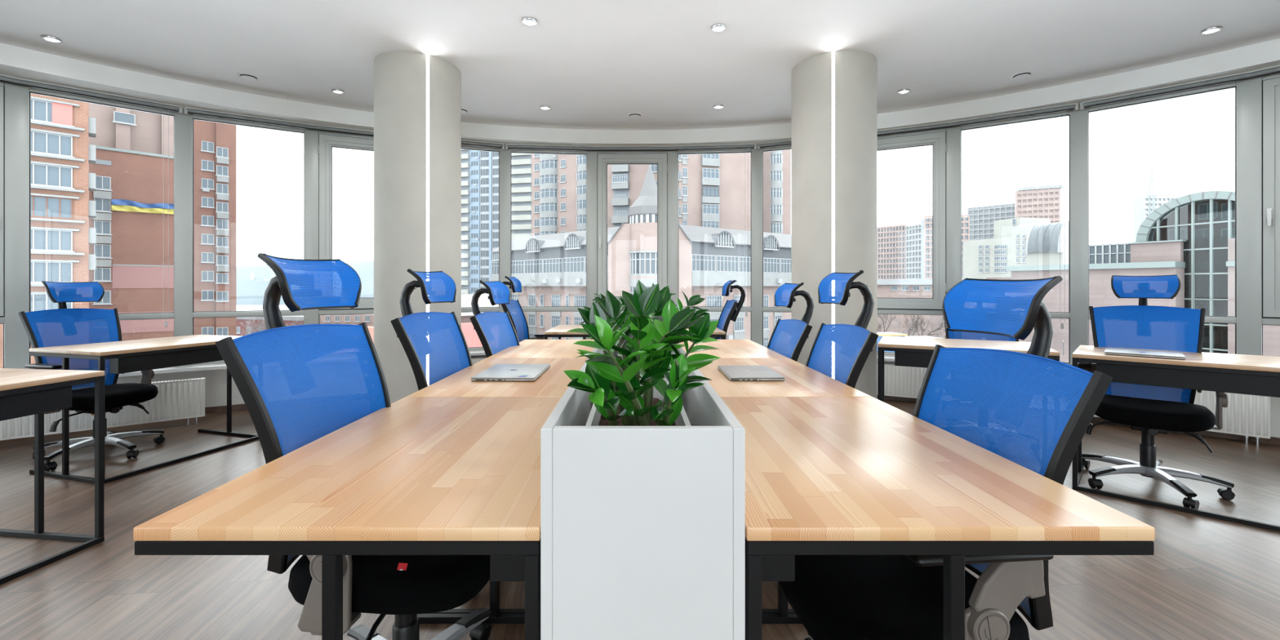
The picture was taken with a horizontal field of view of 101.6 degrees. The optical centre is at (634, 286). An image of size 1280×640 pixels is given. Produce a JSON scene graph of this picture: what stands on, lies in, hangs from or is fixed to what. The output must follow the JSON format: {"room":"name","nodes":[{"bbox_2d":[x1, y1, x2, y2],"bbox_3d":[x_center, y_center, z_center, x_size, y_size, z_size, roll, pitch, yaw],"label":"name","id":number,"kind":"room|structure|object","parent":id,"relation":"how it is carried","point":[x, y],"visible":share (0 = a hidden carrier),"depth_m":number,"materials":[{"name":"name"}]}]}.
{"room":"open-plan office","nodes":[
{"label":"open-plan office","id":0,"kind":"room"},
{"bbox_2d":[0,0,1279,129],"bbox_3d":[-0.081,-1.780,1.160,12.410,0.200,9.719,0,0,0],"label":"ceiling","id":1,"kind":"structure","parent":0,"point":[595,64],"depth_m":3.56,"materials":[{"name":"paint"}]},
{"bbox_2d":[236,72,259,80],"bbox_3d":[-3.090,-1.670,4.170,0.150,0.020,0.150,0,0,0],"label":"ceiling vent","id":2,"kind":"object","parent":1,"relation":"in","point":[248,77],"visible":1,"depth_m":4.15,"materials":[{"name":"metal"}]},
{"bbox_2d":[1010,71,1033,79],"bbox_3d":[3.070,-1.670,4.140,0.150,0.020,0.150,0,0,0],"label":"ceiling light","id":3,"kind":"object","parent":1,"relation":"in","point":[1021,75],"visible":1,"depth_m":4.12,"materials":[{"name":"paint"}]},
{"bbox_2d":[0,399,1279,639],"bbox_3d":[-0.081,1.180,1.160,12.410,0.120,9.719,0,0,0],"label":"floor","id":4,"kind":"structure","parent":0,"point":[1205,578],"depth_m":2.09,"materials":[{"name":"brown wood"}]},
{"bbox_2d":[0,368,104,585],"bbox_3d":[-2.705,0.745,1.865,0.620,0.750,0.957,0,0,7],"label":"desk","id":5,"kind":"object","parent":4,"relation":"on","point":[23,392],"visible":1,"depth_m":2.25,"materials":[{"name":"brown wood"}]},
{"bbox_2d":[0,386,71,421],"bbox_3d":[-2.464,0.452,1.834,0.075,0.117,0.759,0,0,7],"label":"cable tray","id":6,"kind":"object","parent":5,"relation":"on","point":[16,406],"depth_m":2.08,"materials":[{"name":"black metal"}]},
{"bbox_2d":[18,280,164,471],"bbox_3d":[-3.596,0.541,3.501,0.718,1.156,0.660,0,0,33],"label":"office chair","id":7,"kind":"object","parent":4,"relation":"on","point":[77,322],"visible":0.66,"depth_m":3.50,"materials":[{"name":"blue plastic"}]},
{"bbox_2d":[0,377,204,440],"bbox_3d":[-4.309,0.936,3.683,1.966,0.369,0.073,0,0,-38],"label":"radiator","id":8,"kind":"object","parent":4,"relation":"on","point":[177,399],"visible":0.53,"depth_m":4.06,"materials":[{"name":"white metal"}]},
{"bbox_2d":[29,334,262,484],"bbox_3d":[-3.191,0.745,3.494,0.640,0.750,0.953,0,0,16],"label":"desk","id":9,"kind":"object","parent":4,"relation":"on","point":[135,355],"visible":0.66,"depth_m":3.22,"materials":[{"name":"brown wood"}]},
{"bbox_2d":[110,347,222,373],"bbox_3d":[-2.949,0.452,3.422,0.075,0.117,0.755,0,0,16],"label":"cable tray","id":10,"kind":"object","parent":9,"relation":"on","point":[151,362],"depth_m":3.27,"materials":[{"name":"black metal"}]},
{"bbox_2d":[133,396,562,639],"bbox_3d":[-0.459,0.745,1.278,0.627,0.750,0.953,0,0,0],"label":"desk","id":11,"kind":"object","parent":4,"relation":"on","point":[413,475],"visible":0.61,"depth_m":0.91,"materials":[{"name":"brown wood"}]},
{"bbox_2d":[489,555,524,581],"bbox_3d":[-0.214,0.452,1.278,0.075,0.117,0.755,0,0,0],"label":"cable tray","id":12,"kind":"object","parent":11,"relation":"on","point":[502,567],"depth_m":0.90,"materials":[{"name":"black metal"}]},
{"bbox_2d":[215,253,491,639],"bbox_3d":[-0.637,0.516,1.380,0.746,1.194,0.637,0,0,7],"label":"office chair","id":13,"kind":"object","parent":4,"relation":"on","point":[405,587],"visible":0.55,"depth_m":1.28,"materials":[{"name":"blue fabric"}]},
{"bbox_2d":[373,51,461,404],"bbox_3d":[-1.672,-0.280,4.033,0.622,2.800,0.622,0,0,0],"label":"column","id":14,"kind":"structure","parent":4,"relation":"on","point":[417,96],"depth_m":3.76,"materials":[{"name":"paint"}]},
{"bbox_2d":[390,268,472,390],"bbox_3d":[-0.646,0.521,2.196,0.738,1.184,0.637,0,0,6],"label":"office chair","id":15,"kind":"object","parent":4,"relation":"on","point":[418,326],"visible":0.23,"depth_m":2.23,"materials":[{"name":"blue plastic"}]},
{"bbox_2d":[469,280,519,357],"bbox_3d":[-0.607,0.539,3.069,0.732,1.149,0.629,0,0,7],"label":"office chair","id":16,"kind":"object","parent":4,"relation":"on","point":[484,326],"visible":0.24,"depth_m":3.09,"materials":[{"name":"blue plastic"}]},
{"bbox_2d":[406,358,587,613],"bbox_3d":[-0.459,0.745,2.233,0.627,0.750,0.953,0,0,0],"label":"desk","id":17,"kind":"object","parent":4,"relation":"on","point":[553,382],"visible":0.13,"depth_m":1.97,"materials":[{"name":"brown wood"}]},
{"bbox_2d":[471,364,550,381],"bbox_3d":[-0.514,0.362,2.212,0.250,0.017,0.360,0,0,1],"label":"laptop","id":18,"kind":"object","parent":17,"relation":"on","point":[497,372],"visible":1,"depth_m":2.15,"materials":[{"name":"metal"}]},
{"bbox_2d":[497,275,544,342],"bbox_3d":[-0.851,0.514,4.644,0.718,1.211,0.660,0,0,18],"label":"office chair","id":19,"kind":"object","parent":4,"relation":"on","point":[514,306],"visible":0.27,"depth_m":4.72,"materials":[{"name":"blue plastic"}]},
{"bbox_2d":[486,339,594,358],"bbox_3d":[-0.459,0.745,3.188,0.627,0.750,0.953,0,0,0],"label":"desk","id":20,"kind":"object","parent":4,"relation":"on","point":[527,348],"visible":0.2,"depth_m":3.06,"materials":[{"name":"brown wood"}]},
{"bbox_2d":[544,324,725,339],"bbox_3d":[0.000,0.745,4.670,1.484,0.750,0.798,0,0,0],"label":"desk","id":21,"kind":"object","parent":4,"relation":"on","point":[559,331],"visible":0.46,"depth_m":4.27,"materials":[{"name":"brown wood"}]},
{"bbox_2d":[540,321,745,639],"bbox_3d":[0.012,0.669,2.233,0.314,0.902,2.866,0,0,0],"label":"planter box","id":22,"kind":"object","parent":4,"relation":"on","point":[642,528],"visible":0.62,"depth_m":0.80,"materials":[{"name":"white plastic"}]},
{"bbox_2d":[563,280,720,426],"bbox_3d":[0.027,0.244,1.130,0.324,0.516,0.548,0,0,0],"label":"potted plant","id":23,"kind":"object","parent":22,"relation":"on","point":[619,397],"visible":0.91,"depth_m":1.01,"materials":[{"name":"green plant"}]},
{"bbox_2d":[577,290,708,382],"bbox_3d":[0.028,0.258,1.784,0.392,0.489,0.699,0,0,23],"label":"potted plant","id":24,"kind":"object","parent":22,"relation":"on","point":[695,300],"visible":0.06,"depth_m":1.81,"materials":[{"name":"green plant"}]},
{"bbox_2d":[711,280,745,339],"bbox_3d":[0.606,0.530,4.646,0.718,1.179,0.660,0,0,19],"label":"office chair","id":25,"kind":"object","parent":4,"relation":"on","point":[734,307],"visible":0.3,"depth_m":4.63,"materials":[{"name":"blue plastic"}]},
{"bbox_2d":[679,339,788,358],"bbox_3d":[0.486,0.745,3.188,0.629,0.750,0.953,0,0,0],"label":"desk","id":26,"kind":"object","parent":4,"relation":"on","point":[728,348],"visible":0.12,"depth_m":3.02,"materials":[{"name":"brown wood"}]},
{"bbox_2d":[698,358,871,613],"bbox_3d":[0.486,0.745,2.233,0.629,0.750,0.953,0,0,0],"label":"desk","id":27,"kind":"object","parent":4,"relation":"on","point":[800,380],"visible":0.15,"depth_m":2.00,"materials":[{"name":"brown wood"}]},
{"bbox_2d":[717,365,785,380],"bbox_3d":[0.479,0.362,2.192,0.214,0.017,0.305,0,0,0],"label":"laptop","id":28,"kind":"object","parent":27,"relation":"on","point":[731,372],"visible":1,"depth_m":2.13,"materials":[{"name":"metal"}]},
{"bbox_2d":[766,282,813,361],"bbox_3d":[0.674,0.545,3.042,0.730,1.136,0.642,0,0,-2],"label":"office chair","id":29,"kind":"object","parent":4,"relation":"on","point":[798,331],"visible":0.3,"depth_m":3.03,"materials":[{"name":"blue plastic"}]},
{"bbox_2d":[791,49,876,398],"bbox_3d":[1.523,-0.280,4.012,0.614,2.800,0.614,0,0,0],"label":"column","id":30,"kind":"structure","parent":4,"relation":"on","point":[833,95],"depth_m":3.75,"materials":[{"name":"paint"}]},
{"bbox_2d":[804,270,878,388],"bbox_3d":[0.655,0.524,2.217,0.740,1.179,0.628,0,0,-2],"label":"office chair","id":31,"kind":"object","parent":4,"relation":"on","point":[851,338],"visible":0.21,"depth_m":2.23,"materials":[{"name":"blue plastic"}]},
{"bbox_2d":[876,362,969,405],"bbox_3d":[2.668,0.936,4.993,0.924,0.369,0.072,0,0,28],"label":"radiator","id":32,"kind":"object","parent":4,"relation":"on","point":[899,380],"visible":0.22,"depth_m":5.01,"materials":[{"name":"white metal"}]},
{"bbox_2d":[720,396,1155,639],"bbox_3d":[0.486,0.745,1.278,0.629,0.750,0.953,0,0,0],"label":"desk","id":33,"kind":"object","parent":4,"relation":"on","point":[824,475],"visible":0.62,"depth_m":0.91,"materials":[{"name":"brown wood"}]},
{"bbox_2d":[761,555,795,581],"bbox_3d":[0.239,0.452,1.278,0.075,0.117,0.755,0,0,0],"label":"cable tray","id":34,"kind":"object","parent":33,"relation":"on","point":[774,567],"depth_m":0.90,"materials":[{"name":"black metal"}]},
{"bbox_2d":[778,275,1113,639],"bbox_3d":[0.669,0.545,1.282,0.744,1.136,0.635,0,0,-5],"label":"office chair","id":35,"kind":"object","parent":4,"relation":"on","point":[833,597],"visible":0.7,"depth_m":1.20,"materials":[{"name":"blue fabric"}]},
{"bbox_2d":[877,336,1059,464],"bbox_3d":[2.130,0.745,3.432,0.935,0.750,0.600,0,0,28],"label":"desk","id":36,"kind":"object","parent":4,"relation":"on","point":[917,352],"visible":0.49,"depth_m":3.34,"materials":[{"name":"brown wood"}]},
{"bbox_2d":[894,351,1008,367],"bbox_3d":[2.019,0.452,3.227,0.737,0.117,0.075,0,0,28],"label":"cable tray","id":37,"kind":"object","parent":36,"relation":"on","point":[901,358],"depth_m":3.32,"materials":[{"name":"black metal"}]},
{"bbox_2d":[938,291,1038,453],"bbox_3d":[2.534,0.546,3.787,0.635,1.134,0.745,0,0,30],"label":"office chair","id":38,"kind":"object","parent":4,"relation":"on","point":[949,335],"visible":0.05,"depth_m":3.94,"materials":[{"name":"fabric"}]},
{"bbox_2d":[1077,274,1235,509],"bbox_3d":[2.914,0.521,2.949,0.628,1.184,0.712,0,0,41],"label":"office chair","id":39,"kind":"object","parent":4,"relation":"on","point":[1146,415],"visible":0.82,"depth_m":2.99,"materials":[{"name":"blue fabric"}]},
{"bbox_2d":[1071,345,1279,532],"bbox_3d":[2.967,0.745,2.772,0.953,0.750,0.600,0,0,44],"label":"desk","id":40,"kind":"object","parent":4,"relation":"on","point":[1242,374],"visible":0.88,"depth_m":2.62,"materials":[{"name":"brown wood"}]},
{"bbox_2d":[1104,348,1185,359],"bbox_3d":[2.740,0.362,2.814,0.305,0.017,0.214,0,0,43],"label":"laptop","id":41,"kind":"object","parent":40,"relation":"on","point":[1108,351],"visible":1,"depth_m":2.78,"materials":[{"name":"metal"}]},
{"bbox_2d":[1096,363,1279,397],"bbox_3d":[2.807,0.452,2.604,0.755,0.117,0.075,0,0,44],"label":"cable tray","id":42,"kind":"object","parent":40,"relation":"on","point":[1268,386],"depth_m":2.58,"materials":[{"name":"black metal"}]},
{"bbox_2d":[1093,383,1270,444],"bbox_3d":[4.053,0.936,4.014,1.063,0.369,0.072,0,0,42],"label":"radiator","id":43,"kind":"object","parent":4,"relation":"on","point":[1247,415],"visible":0.32,"depth_m":3.72,"materials":[{"name":"white metal"}]},
{"bbox_2d":[0,38,1279,155],"bbox_3d":[-0.030,-1.607,1.839,12.400,0.145,8.523,0,0,0],"label":"ceiling","id":44,"kind":"structure","parent":0,"point":[15,61],"depth_m":4.43,"materials":[{"name":"paint"}]},
{"bbox_2d":[183,106,504,149],"bbox_3d":[-2.653,-1.508,5.085,2.711,0.055,0.142,0,0,-25],"label":"roller blind","id":45,"kind":"object","parent":44,"relation":"attached to","point":[187,110],"visible":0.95,"depth_m":4.86,"materials":[{"name":"white fabric"}]},
{"bbox_2d":[505,143,756,316],"bbox_3d":[-0.045,-0.608,5.662,2.695,1.855,0.156,0,0,0],"label":"roller blind","id":46,"kind":"object","parent":44,"relation":"hanging from","point":[517,146],"visible":1,"depth_m":5.67,"materials":[{"name":"white fabric"}]},
{"bbox_2d":[75,350,1279,437],"bbox_3d":[-0.081,0.900,1.784,12.370,0.440,8.431,0,0,0],"label":"wall","id":47,"kind":"structure","parent":0,"point":[215,380],"depth_m":4.62,"materials":[{"name":"paint"}]},
{"bbox_2d":[0,81,4,368],"bbox_3d":[-4.910,-0.210,3.482,0.132,2.660,0.900,0,0,34],"label":"window","id":48,"kind":"structure","parent":47,"relation":"in","point":[2,84],"depth_m":3.83,"materials":[{"name":"plastic"}]},
{"bbox_2d":[4,82,29,368],"bbox_3d":[-4.650,-0.424,3.926,0.120,2.232,0.120,0,0,41],"label":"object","id":49,"kind":"structure","parent":47,"relation":"attached to","point":[16,98],"depth_m":3.88,"materials":[{"name":"plastic"}]},
{"bbox_2d":[29,87,173,370],"bbox_3d":[-4.291,-0.425,4.238,0.826,2.230,0.078,0,0,-42],"label":"window","id":50,"kind":"structure","parent":47,"relation":"in","point":[137,316],"depth_m":4.18,"materials":[{"name":"plastic"}]},
{"bbox_2d":[0,74,182,327],"bbox_3d":[-5.226,-0.598,2.109,0.688,1.875,5.395,0,0,23],"label":"roller blind","id":51,"kind":"object","parent":50,"relation":"attached to","point":[4,78],"visible":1,"depth_m":4.13,"materials":[{"name":"white fabric"}]},
{"bbox_2d":[173,109,192,367],"bbox_3d":[-3.946,-0.424,4.561,0.120,2.232,0.120,0,0,-40],"label":"trim","id":52,"kind":"structure","parent":47,"relation":"attached to","point":[183,123],"depth_m":4.51,"materials":[{"name":"plastic"}]},
{"bbox_2d":[192,114,303,364],"bbox_3d":[-3.531,-0.425,4.799,0.828,2.230,0.078,0,0,-31],"label":"window","id":53,"kind":"structure","parent":47,"relation":"in","point":[252,313],"depth_m":4.70,"materials":[{"name":"plastic"}]},
{"bbox_2d":[303,128,319,358],"bbox_3d":[-3.131,-0.424,5.049,0.120,2.232,0.120,0,0,-31],"label":"trim","id":54,"kind":"structure","parent":47,"relation":"attached to","point":[311,137],"depth_m":5.00,"materials":[{"name":"plastic"}]},
{"bbox_2d":[317,130,373,357],"bbox_3d":[-2.712,-0.210,5.198,0.892,2.660,0.132,0,0,-24],"label":"window","id":55,"kind":"structure","parent":47,"relation":"in","point":[328,140],"depth_m":5.07,"materials":[{"name":"plastic"}]},
{"bbox_2d":[461,145,499,351],"bbox_3d":[-1.845,-0.425,5.579,0.767,2.230,0.078,0,0,-20],"label":"window","id":56,"kind":"structure","parent":47,"relation":"in","point":[464,309],"depth_m":5.63,"materials":[{"name":"plastic"}]},
{"bbox_2d":[499,146,511,350],"bbox_3d":[-1.429,-0.424,5.739,0.120,2.232,0.120,0,0,-13],"label":"trim","id":57,"kind":"structure","parent":47,"relation":"attached to","point":[504,154],"depth_m":5.68,"materials":[{"name":"plastic"}]},
{"bbox_2d":[511,148,586,311],"bbox_3d":[-0.953,-0.425,5.781,0.829,2.230,0.078,0,0,-6],"label":"window","id":58,"kind":"structure","parent":47,"relation":"in","point":[555,308],"depth_m":5.75,"materials":[{"name":"plastic"}]},
{"bbox_2d":[106,350,1066,377],"bbox_3d":[-0.081,0.706,1.725,11.991,0.028,8.170,0,0,0],"label":"window sill","id":59,"kind":"structure","parent":47,"relation":"attached to","point":[203,367],"depth_m":4.49,"materials":[{"name":"white"}]},
{"bbox_2d":[586,151,597,339],"bbox_3d":[-0.483,-0.424,5.840,0.120,2.232,0.120,0,0,-4],"label":"trim","id":60,"kind":"structure","parent":47,"relation":"attached to","point":[591,156],"depth_m":5.78,"materials":[{"name":"plastic"}]},
{"bbox_2d":[597,151,667,303],"bbox_3d":[-0.061,-0.210,5.799,0.854,2.660,0.132,0,0,1],"label":"window","id":61,"kind":"structure","parent":47,"relation":"in","point":[605,158],"depth_m":5.78,"materials":[{"name":"plastic"}]},
{"bbox_2d":[667,151,678,307],"bbox_3d":[0.423,-0.424,5.830,0.120,2.232,0.120,0,0,4],"label":"trim","id":62,"kind":"structure","parent":47,"relation":"attached to","point":[673,156],"depth_m":5.77,"materials":[{"name":"plastic"}]},
{"bbox_2d":[678,148,751,311],"bbox_3d":[0.878,-0.425,5.771,0.800,2.230,0.078,0,0,6],"label":"window","id":63,"kind":"structure","parent":47,"relation":"in","point":[740,150],"depth_m":5.74,"materials":[{"name":"plastic"}]},
{"bbox_2d":[204,393,1279,445],"bbox_3d":[-0.081,1.093,1.722,11.971,0.055,8.157,0,0,0],"label":"baseboard","id":64,"kind":"structure","parent":47,"relation":"attached to","point":[1274,441],"depth_m":4.35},
{"bbox_2d":[751,145,762,345],"bbox_3d":[1.339,-0.424,5.729,0.120,2.232,0.120,0,0,13],"label":"trim","id":65,"kind":"structure","parent":47,"relation":"attached to","point":[756,154],"depth_m":5.67,"materials":[{"name":"plastic"}]},
{"bbox_2d":[762,145,791,350],"bbox_3d":[1.777,-0.425,5.544,0.822,2.230,0.078,0,0,22],"label":"window","id":66,"kind":"structure","parent":47,"relation":"in","point":[781,309],"depth_m":5.65,"materials":[{"name":"plastic"}]},
{"bbox_2d":[876,128,946,355],"bbox_3d":[2.579,-0.210,5.153,0.862,2.660,0.132,0,0,27],"label":"window","id":67,"kind":"structure","parent":47,"relation":"in","point":[936,138],"depth_m":5.01,"materials":[{"name":"plastic"}]},
{"bbox_2d":[946,126,960,337],"bbox_3d":[3.031,-0.424,4.964,0.120,2.232,0.120,0,0,31],"label":"trim","id":68,"kind":"structure","parent":47,"relation":"attached to","point":[953,134],"depth_m":4.92,"materials":[{"name":"plastic"}]},
{"bbox_2d":[960,110,1070,364],"bbox_3d":[3.407,-0.425,4.706,0.794,2.230,0.078,0,0,33],"label":"window","id":69,"kind":"structure","parent":47,"relation":"in","point":[1064,113],"depth_m":4.53,"materials":[{"name":"plastic"}]},
{"bbox_2d":[757,102,1078,328],"bbox_3d":[2.535,-0.588,5.029,2.697,1.895,0.141,0,0,27],"label":"roller blind","id":70,"kind":"object","parent":69,"relation":"attached to","point":[1074,106],"visible":0.87,"depth_m":4.72,"materials":[{"name":"white"}]},
{"bbox_2d":[1070,105,1088,365],"bbox_3d":[3.796,-0.424,4.461,0.120,2.232,0.120,0,0,40],"label":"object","id":71,"kind":"structure","parent":47,"relation":"attached to","point":[1078,118],"depth_m":4.42,"materials":[{"name":"plastic"}]},
{"bbox_2d":[1088,81,1236,354],"bbox_3d":[4.136,-0.425,4.133,0.825,2.230,0.078,0,0,43],"label":"window","id":72,"kind":"structure","parent":47,"relation":"in","point":[1208,319],"depth_m":3.95,"materials":[{"name":"plastic"}]},
{"bbox_2d":[1080,65,1279,109],"bbox_3d":[5.075,-1.508,2.055,0.698,0.055,5.311,0,0,-23],"label":"roller blind","id":73,"kind":"object","parent":72,"relation":"attached to","point":[1273,69],"visible":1,"depth_m":3.94,"materials":[{"name":"white fabric"}]},
{"bbox_2d":[1236,76,1262,355],"bbox_3d":[4.490,-0.424,3.816,0.120,2.232,0.120,0,0,-41],"label":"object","id":74,"kind":"structure","parent":47,"relation":"attached to","point":[1249,91],"depth_m":3.77,"materials":[{"name":"metal"}]},
{"bbox_2d":[1262,72,1279,355],"bbox_3d":[4.725,-0.210,3.444,0.132,2.660,0.888,0,0,-37],"label":"window","id":75,"kind":"structure","parent":47,"relation":"in","point":[1270,83],"depth_m":3.70,"materials":[{"name":"plastic"}]},
{"label":"outside","id":76,"kind":"structure","parent":0,"visible":0},
{"bbox_2d":[235,305,985,339],"bbox_3d":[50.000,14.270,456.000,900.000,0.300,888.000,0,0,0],"label":"ground","id":77,"kind":"structure","parent":76,"point":[238,308],"depth_m":343.38,"materials":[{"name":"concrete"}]},
{"bbox_2d":[0,93,95,369],"bbox_3d":[-54.832,-4.380,44.059,9.400,37.000,12.927,0,0,44],"label":"apartment block","id":78,"kind":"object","parent":77,"relation":"on","point":[62,153],"visible":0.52,"depth_m":44.10,"materials":[{"name":"orange brick"}]},
{"bbox_2d":[88,102,173,366],"bbox_3d":[-60.379,-10.567,61.848,8.350,49.374,10.103,0,0,44],"label":"apartment block","id":79,"kind":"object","parent":77,"relation":"on","point":[127,249],"visible":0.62,"depth_m":60.07,"materials":[{"name":"brown brick"}]},
{"bbox_2d":[111,199,173,214],"bbox_3d":[-56.421,-9.159,60.022,0.338,1.336,5.393,0,0,44],"label":"banner","id":80,"kind":"object","parent":79,"relation":"attached to","point":[116,204],"visible":0.94,"depth_m":59.71,"materials":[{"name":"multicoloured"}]},
{"bbox_2d":[193,119,235,335],"bbox_3d":[-68.994,-9.380,83.334,13.000,47.000,6.510,0,0,43],"label":"apartment block","id":81,"kind":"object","parent":77,"relation":"on","point":[214,143],"visible":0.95,"depth_m":79.83,"materials":[{"name":"brown brick"}]},
{"bbox_2d":[235,315,303,347],"bbox_3d":[-79.291,10.307,121.735,28.207,7.626,13.000,0,0,17],"label":"brick house","id":82,"kind":"structure","parent":77,"relation":"on","point":[239,320],"depth_m":117.28,"materials":[{"name":"brown brick"}]},
{"bbox_2d":[235,260,373,305],"bbox_3d":[-286.248,-6.214,460.000,396.190,40.667,120.000,0,0,0],"label":"hillside","id":83,"kind":"structure","parent":77,"relation":"on","point":[248,291],"depth_m":433.01,"materials":[{"name":"white"}]},
{"bbox_2d":[320,314,373,353],"bbox_3d":[-54.158,9.721,105.885,21.429,8.799,14.720,0,0,19],"label":"brick house","id":84,"kind":"structure","parent":77,"relation":"on","point":[352,319],"depth_m":101.25,"materials":[{"name":"brown"}]},
{"bbox_2d":[461,293,514,347],"bbox_3d":[-22.460,7.584,70.994,9.835,13.071,11.500,0,0,-39],"label":"house","id":85,"kind":"structure","parent":77,"relation":"on","point":[471,336],"depth_m":67.01,"materials":[{"name":"pink brick"}]},
{"bbox_2d":[461,149,531,294],"bbox_3d":[-44.023,-24.998,180.050,31.285,78.236,26.300,0,0,13],"label":"high rise","id":86,"kind":"structure","parent":77,"relation":"on","point":[479,169],"depth_m":168.87,"materials":[{"name":"grey concrete"}]},
{"bbox_2d":[490,226,619,345],"bbox_3d":[-8.854,3.170,77.112,26.382,21.900,12.750,0,0,43],"label":"building","id":87,"kind":"structure","parent":77,"relation":"on","point":[550,269],"depth_m":72.63,"materials":[{"name":"pink brick"}]},
{"bbox_2d":[531,153,586,235],"bbox_3d":[-13.105,-16.380,104.490,17.928,61.000,4.352,0,0,28],"label":"apartment building","id":88,"kind":"structure","parent":77,"relation":"on","point":[558,181],"depth_m":104.39,"materials":[{"name":"brick"}]},
{"bbox_2d":[607,164,657,227],"bbox_3d":[-0.332,-16.380,95.399,12.791,61.000,4.150,0,0,14],"label":"brick tower","id":89,"kind":"structure","parent":77,"relation":"on","point":[625,182],"depth_m":94.26,"materials":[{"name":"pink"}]},
{"bbox_2d":[608,164,692,323],"bbox_3d":[1.714,-0.530,60.600,9.600,29.300,5.060,0,0,0],"label":"tower","id":90,"kind":"structure","parent":77,"relation":"on","point":[633,248],"depth_m":59.89,"materials":[{"name":"pink concrete"}]},
{"bbox_2d":[678,149,791,234],"bbox_3d":[16.447,-16.380,92.488,24.504,61.000,9.050,0,0,-15],"label":"apartment building","id":91,"kind":"structure","parent":77,"relation":"on","point":[714,190],"depth_m":88.88,"materials":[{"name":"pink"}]},
{"bbox_2d":[679,224,791,346],"bbox_3d":[13.073,3.170,73.573,24.218,21.900,12.750,0,0,-35],"label":"building","id":92,"kind":"structure","parent":77,"relation":"on","point":[719,255],"depth_m":66.96,"materials":[{"name":"pink concrete"}]},
{"bbox_2d":[876,332,906,352],"bbox_3d":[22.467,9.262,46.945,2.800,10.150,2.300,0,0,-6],"label":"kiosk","id":93,"kind":"object","parent":77,"relation":"on","point":[881,335],"visible":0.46,"depth_m":45.92,"materials":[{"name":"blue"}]},
{"bbox_2d":[876,224,908,279],"bbox_3d":[144.741,-9.955,294.599,7.050,48.150,19.383,0,0,-37],"label":"high rise","id":94,"kind":"structure","parent":77,"relation":"on","point":[891,240],"depth_m":291.49,"materials":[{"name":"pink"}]},
{"bbox_2d":[906,223,920,279],"bbox_3d":[151.274,-9.298,275.592,7.050,46.837,14.767,0,0,-10],"label":"high rise","id":95,"kind":"structure","parent":77,"relation":"on","point":[913,233],"depth_m":277.06,"materials":[{"name":"grey"}]},
{"bbox_2d":[902,314,925,336],"bbox_3d":[52.042,9.515,98.628,7.491,9.234,7.582,0,0,-25],"label":"bare tree","id":96,"kind":"object","parent":77,"relation":"on","point":[918,318],"visible":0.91,"depth_m":98.81,"materials":[{"name":"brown plant"}]},
{"bbox_2d":[910,315,945,337],"bbox_3d":[56.311,8.724,100.322,7.371,10.842,8.292,0,0,8],"label":"bare tree","id":97,"kind":"object","parent":77,"relation":"on","point":[942,324],"visible":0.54,"depth_m":100.38,"materials":[{"name":"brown plant"}]},
{"bbox_2d":[876,278,984,339],"bbox_3d":[64.998,6.239,117.373,21.654,15.762,11.300,0,0,28],"label":"shed","id":98,"kind":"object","parent":77,"relation":"on","point":[886,288],"visible":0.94,"depth_m":114.57,"materials":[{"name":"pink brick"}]},
{"bbox_2d":[920,214,969,279],"bbox_3d":[148.982,-9.955,251.396,19.382,48.150,7.050,0,0,12],"label":"high rise","id":99,"kind":"structure","parent":77,"relation":"on","point":[926,223],"depth_m":249.94,"materials":[{"name":"grey"}]},
{"bbox_2d":[967,202,1014,240],"bbox_3d":[208.546,-16.569,303.334,7.050,61.378,24.860,0,0,-42],"label":"high rise","id":100,"kind":"structure","parent":77,"relation":"on","point":[982,219],"depth_m":303.55,"materials":[{"name":"grey concrete"}]},
{"bbox_2d":[963,217,1050,336],"bbox_3d":[103.096,-1.942,142.720,14.220,32.123,18.237,0,0,-13],"label":"apartment block","id":101,"kind":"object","parent":77,"relation":"on","point":[984,258],"visible":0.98,"depth_m":140.89,"materials":[{"name":"grey"}]},
{"bbox_2d":[1011,225,1032,266],"bbox_3d":[89.987,0.500,114.860,10.220,27.241,6.003,0,0,2],"label":"apartment block","id":102,"kind":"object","parent":77,"relation":"on","point":[1019,235],"visible":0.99,"depth_m":115.35,"materials":[{"name":"grey"}]},
{"bbox_2d":[1014,184,1063,222],"bbox_3d":[207.292,-18.511,268.569,19.319,65.262,7.600,0,0,27],"label":"high rise","id":103,"kind":"structure","parent":77,"relation":"on","point":[1035,202],"depth_m":265.92,"materials":[{"name":"pink concrete"}]},
{"bbox_2d":[1026,221,1068,265],"bbox_3d":[62.177,2.252,77.567,6.450,23.736,4.481,0,0,-29],"label":"building","id":104,"kind":"structure","parent":77,"relation":"on","point":[1042,244],"depth_m":75.98,"materials":[{"name":"metal"}]},
{"bbox_2d":[986,240,1186,362],"bbox_3d":[46.097,5.062,50.943,14.350,18.117,16.700,0,0,-31],"label":"building","id":105,"kind":"structure","parent":77,"relation":"on","point":[1154,258],"depth_m":46.04,"materials":[{"name":"pink concrete"}]},
{"bbox_2d":[1133,194,1179,242],"bbox_3d":[302.714,-19.511,303.475,20.274,67.263,7.050,0,0,0],"label":"high rise","id":106,"kind":"structure","parent":77,"relation":"on","point":[1140,203],"depth_m":300.60,"materials":[{"name":"white"}]},
{"bbox_2d":[1143,169,1170,215],"bbox_3d":[294.241,-25.405,293.826,36.098,79.184,2.321,0,0,-29],"label":"tower crane","id":107,"kind":"object","parent":77,"relation":"on","point":[1153,181],"visible":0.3,"depth_m":290.00,"materials":[{"name":"grey metal"}]},
{"bbox_2d":[1136,191,1279,356],"bbox_3d":[49.714,3.249,41.597,8.400,21.742,11.965,0,0,-19],"label":"arched building","id":108,"kind":"structure","parent":77,"relation":"on","point":[1206,220],"depth_m":41.75,"materials":[{"name":"grey metal"}]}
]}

